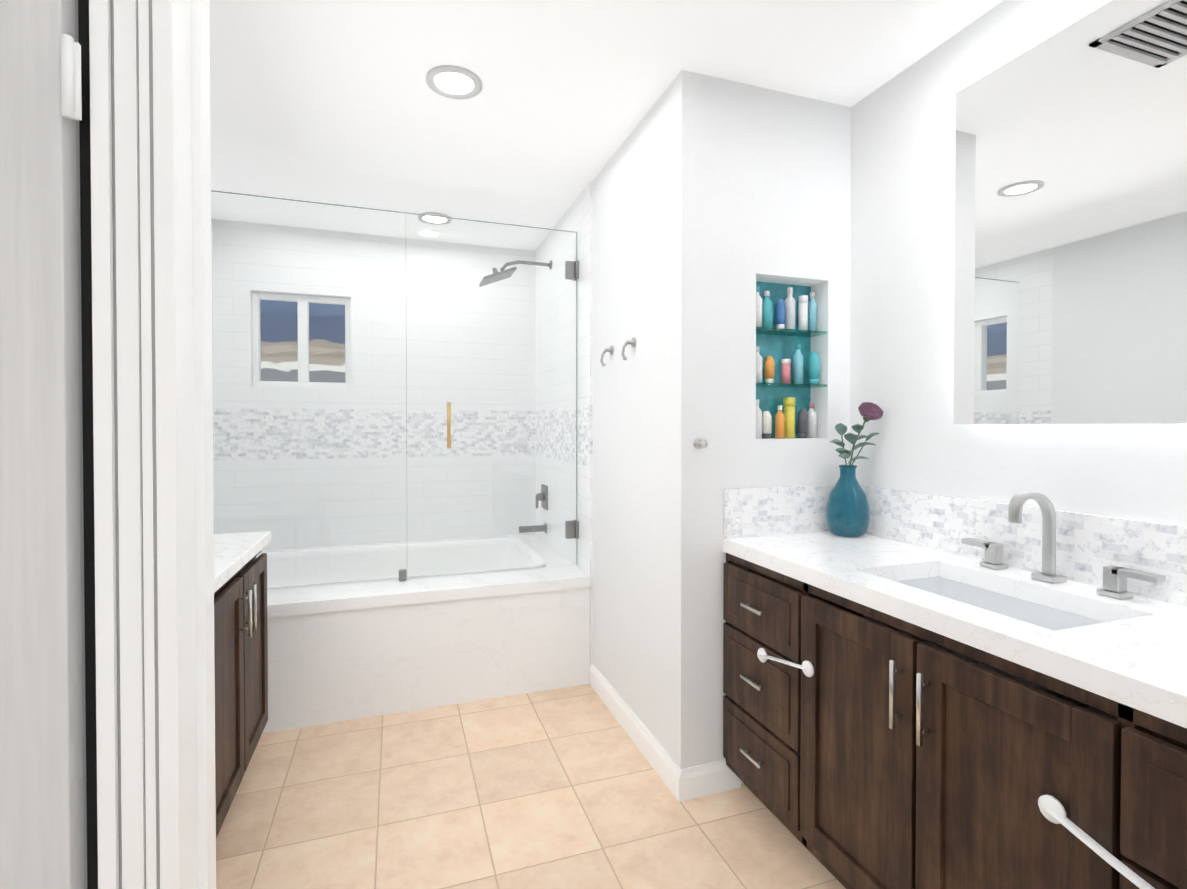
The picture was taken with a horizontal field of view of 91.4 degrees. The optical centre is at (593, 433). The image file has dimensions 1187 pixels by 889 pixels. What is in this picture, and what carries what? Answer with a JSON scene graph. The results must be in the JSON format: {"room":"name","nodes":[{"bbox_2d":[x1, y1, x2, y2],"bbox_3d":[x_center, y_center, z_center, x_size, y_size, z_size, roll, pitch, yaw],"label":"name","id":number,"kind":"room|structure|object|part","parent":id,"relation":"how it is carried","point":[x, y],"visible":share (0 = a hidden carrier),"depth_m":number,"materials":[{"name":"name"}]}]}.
{"room":"bathroom","nodes":[
{"label":"bathroom","id":0,"kind":"room"},
{"bbox_2d":[75,0,86,888],"bbox_3d":[-1.115,0.026,0.631,1.166,2.440,0.120,0,1,-19],"label":"wall","id":1,"kind":"structure","parent":0,"point":[81,477],"depth_m":0.80,"materials":[{"name":"paint"}]},
{"bbox_2d":[0,0,83,888],"bbox_3d":[-1.000,0.226,0.589,0.796,2.018,0.048,0,1,-19],"label":"door","id":2,"kind":"structure","parent":1,"relation":"in","point":[41,791],"depth_m":0.69,"materials":[{"name":"paint"}]},
{"bbox_3d":[-0.626,0.301,0.700,0.017,1.544,0.016,0,1,-19],"label":"door hinge","id":3,"kind":"part","parent":2,"relation":"part of","materials":[{"name":"white metal"}]},
{"bbox_2d":[78,0,215,888],"bbox_3d":[-0.605,0.174,0.797,0.122,2.140,0.144,0,1,-19],"label":"door frame","id":4,"kind":"structure","parent":1,"relation":"attached to","point":[145,235],"depth_m":0.74,"materials":[{"name":"white wood"}]},
{"bbox_2d":[211,217,214,533],"bbox_3d":[-1.774,0.011,1.965,0.120,2.440,2.830,0,1,-19],"label":"wall","id":5,"kind":"structure","parent":0,"point":[213,375],"depth_m":3.30,"materials":[{"name":"paint"}]},
{"bbox_2d":[213,219,534,550],"bbox_3d":[-1.312,-0.010,3.692,2.110,2.440,0.140,0,1,-19],"label":"wall","id":6,"kind":"structure","parent":0,"point":[312,476],"depth_m":3.61,"materials":[{"name":"tile"}]},
{"bbox_2d":[252,292,350,387],"bbox_3d":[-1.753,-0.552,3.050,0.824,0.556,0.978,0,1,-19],"label":"window","id":7,"kind":"structure","parent":6,"relation":"in","point":[303,351],"depth_m":3.50,"materials":[{"name":"plastic"}]},
{"bbox_2d":[216,684,845,888],"bbox_3d":[-0.291,1.264,1.287,3.140,0.050,5.300,0,1,-19],"label":"floor","id":8,"kind":"structure","parent":0,"point":[564,788],"depth_m":1.87,"materials":[{"name":"tile"}]},
{"bbox_2d":[214,583,224,837],"bbox_3d":[-1.150,0.836,1.134,0.514,0.810,0.795,0,1,-19],"label":"base cabinet","id":9,"kind":"object","parent":8,"relation":"on","point":[219,592],"depth_m":1.65,"materials":[{"name":"brown wood"}]},
{"bbox_2d":[225,539,270,816],"bbox_3d":[-1.368,0.828,1.773,0.514,0.810,0.795,0,1,-19],"label":"base cabinet","id":10,"kind":"object","parent":8,"relation":"on","point":[240,644],"depth_m":1.89,"materials":[{"name":"brown wood"}]},
{"bbox_2d":[213,531,270,586],"bbox_3d":[-1.255,0.407,1.455,0.525,0.040,1.480,0,1,-19],"label":"countertop","id":11,"kind":"structure","parent":10,"relation":"on","point":[231,550],"depth_m":1.92,"materials":[{"name":"white stone"}]},
{"bbox_2d":[256,534,590,732],"bbox_3d":[-1.092,0.952,3.072,1.872,0.530,1.191,0,1,-19],"label":"tub","id":12,"kind":"object","parent":8,"relation":"on","point":[362,647],"visible":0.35,"depth_m":2.63,"materials":[{"name":"ceramic"}]},
{"bbox_2d":[211,190,578,589],"bbox_3d":[-0.967,-0.172,2.701,1.869,1.734,0.074,0,1,-19],"label":"glass","id":13,"kind":"object","parent":12,"relation":"on","point":[571,273],"visible":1,"depth_m":2.73,"materials":[{"name":"clear glass"}]},
{"bbox_3d":[-0.694,-0.039,2.778,0.018,0.220,0.040,0,1,-19],"label":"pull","id":14,"kind":"part","parent":13,"relation":"part of","materials":[{"name":"gold metal"}]},
{"bbox_2d":[722,548,1186,888],"bbox_3d":[1.127,0.833,0.777,0.577,0.825,2.754,0,1,-19],"label":"bathroom vanity","id":15,"kind":"object","parent":8,"relation":"on","point":[925,691],"depth_m":1.21,"materials":[{"name":"brown wood"}]},
{"bbox_2d":[722,528,1186,719],"bbox_3d":[1.142,0.397,0.783,0.541,0.045,2.742,0,1,-19],"label":"countertop","id":16,"kind":"structure","parent":15,"relation":"on","point":[1141,654],"depth_m":1.24,"materials":[{"name":"white stone"}]},
{"bbox_2d":[826,402,882,537],"bbox_3d":[0.894,0.125,2.028,0.178,0.468,0.170,0,1,-19],"label":"vase","id":17,"kind":"object","parent":16,"relation":"on","point":[847,510],"visible":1,"depth_m":2.00,"materials":[{"name":"teal glass"}]},
{"bbox_3d":[0.903,0.115,2.000,0.178,0.448,0.112,0,1,-19],"label":"flower","id":18,"kind":"part","parent":17,"relation":"part of","materials":[{"name":"green plant"}]},
{"bbox_2d":[890,572,1117,627],"bbox_3d":[0.927,0.475,1.376,0.330,0.148,0.530,0,1,-19],"label":"sink","id":19,"kind":"object","parent":16,"relation":"in","point":[1034,609],"depth_m":1.48,"materials":[{"name":"white ceramic"}]},
{"bbox_2d":[958,492,1169,599],"bbox_3d":[1.087,0.255,1.428,0.153,0.223,0.450,0,1,-19],"label":"faucet","id":20,"kind":"object","parent":16,"relation":"on","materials":[{"name":"silver metal"}]},
{"bbox_2d":[209,0,1002,250],"bbox_3d":[-0.291,-1.226,1.257,3.140,0.050,5.300,0,1,-19],"label":"ceiling","id":21,"kind":"structure","parent":0,"point":[339,102],"depth_m":2.00,"materials":[{"name":"paint"}]},
{"bbox_2d":[418,212,451,224],"bbox_3d":[-0.903,-1.220,3.299,0.190,0.010,0.190,0,1,-19],"label":"recessed light","id":22,"kind":"object","parent":21,"relation":"in","point":[438,220],"visible":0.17,"depth_m":3.30,"materials":[{"name":"paint"}]},
{"bbox_2d":[426,65,481,98],"bbox_3d":[-0.479,-1.205,1.996,0.190,0.010,0.190,0,1,-19],"label":"recessed light","id":23,"kind":"object","parent":21,"relation":"in","point":[452,82],"visible":1,"depth_m":1.99,"materials":[{"name":"paint"}]},
{"bbox_2d":[593,70,712,768],"bbox_3d":[0.011,-0.001,2.956,0.120,2.440,2.106,0,1,-19],"label":"wall","id":24,"kind":"structure","parent":0,"point":[653,199],"depth_m":2.12,"materials":[{"name":"paint"}]},
{"bbox_2d":[535,181,592,667],"bbox_3d":[-0.201,-0.006,3.373,0.012,2.440,1.180,0,1,-19],"label":"wall tiles","id":25,"kind":"structure","parent":24,"relation":"attached to","point":[577,216],"depth_m":3.19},
{"bbox_2d":[479,260,551,286],"bbox_3d":[-0.453,-0.960,3.434,0.420,0.170,0.200,0,1,-19],"label":"shower fixture","id":26,"kind":"object","parent":25,"relation":"attached to","point":[486,280],"depth_m":3.41,"materials":[{"name":"silver metal"}]},
{"bbox_2d":[519,484,547,533],"bbox_3d":[-0.387,0.475,3.644,0.170,0.300,0.150,0,1,-19],"label":"shower fixture","id":27,"kind":"object","parent":25,"relation":"attached to","point":[522,529],"depth_m":3.62,"materials":[{"name":"silver metal"}]},
{"bbox_2d":[600,346,613,366],"bbox_3d":[0.056,-0.340,2.548,0.055,0.093,0.039,0,1,-19],"label":"hook","id":28,"kind":"object","parent":24,"relation":"attached to","point":[610,350],"visible":0.98,"depth_m":2.54,"materials":[{"name":"silver metal"}]},
{"bbox_2d":[621,338,635,359],"bbox_3d":[0.137,-0.337,2.312,0.055,0.093,0.039,0,1,-19],"label":"hook","id":29,"kind":"object","parent":24,"relation":"attached to","point":[632,341],"visible":1,"depth_m":2.30,"materials":[{"name":"silver metal"}]},
{"bbox_2d":[590,663,682,800],"bbox_3d":[0.140,1.176,2.382,0.014,0.100,0.937,0,1,-19],"label":"baseboard","id":30,"kind":"structure","parent":24,"relation":"attached to","point":[664,765],"depth_m":2.26,"materials":[{"name":"white wood"}]},
{"bbox_2d":[694,439,707,447],"bbox_3d":[0.360,0.035,1.938,0.032,0.031,0.045,0,1,-19],"label":"handle","id":31,"kind":"object","parent":24,"relation":"attached to","point":[698,443],"visible":1,"depth_m":1.92,"materials":[{"name":"silver metal"}]},
{"bbox_2d":[709,77,850,783],"bbox_3d":[0.720,0.008,2.149,0.700,2.440,0.120,0,1,-19],"label":"wall","id":32,"kind":"structure","parent":0,"point":[716,201],"depth_m":2.05,"materials":[{"name":"paint"}]},
{"bbox_2d":[677,760,740,801],"bbox_3d":[0.397,1.180,1.981,0.239,0.100,0.014,0,1,-19],"label":"baseboard","id":33,"kind":"structure","parent":32,"relation":"attached to","point":[708,779],"depth_m":1.97,"materials":[{"name":"white wood"}]},
{"bbox_2d":[756,286,826,438],"bbox_3d":[0.700,-0.259,2.127,0.308,0.554,0.090,0,1,-19],"label":"toiletry bottles","id":34,"kind":"object","parent":32,"relation":"in","point":[785,326],"visible":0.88,"depth_m":2.12,"materials":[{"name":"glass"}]},
{"bbox_3d":[0.700,-0.274,2.127,0.308,0.203,0.090,0,1,-19],"label":"glass","id":35,"kind":"part","parent":34,"relation":"part of","materials":[{"name":"teal glass"}]},
{"bbox_2d":[849,0,1186,525],"bbox_3d":[1.513,0.025,0.722,0.120,2.440,3.094,0,1,-19],"label":"wall","id":36,"kind":"structure","parent":0,"point":[902,245],"depth_m":1.81,"materials":[{"name":"paint"}]},
{"bbox_2d":[724,484,1186,606],"bbox_3d":[1.144,0.289,0.783,0.537,0.170,2.742,0,1,-19],"label":"backsplash","id":37,"kind":"structure","parent":36,"relation":"attached to","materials":[{"name":"tile"}]},
{"bbox_2d":[953,0,1186,424],"bbox_3d":[1.351,-0.507,0.949,0.032,0.980,1.640,0,1,-19],"label":"mirror","id":38,"kind":"object","parent":36,"relation":"attached to","point":[1070,289],"visible":0.9,"depth_m":1.41,"materials":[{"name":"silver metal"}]},
{"label":"outside","id":39,"kind":"structure","parent":0,"visible":0},
{"bbox_2d":[260,300,344,382],"bbox_3d":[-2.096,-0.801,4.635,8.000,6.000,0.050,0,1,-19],"label":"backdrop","id":40,"kind":"structure","parent":39,"point":[320,329],"depth_m":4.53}
]}

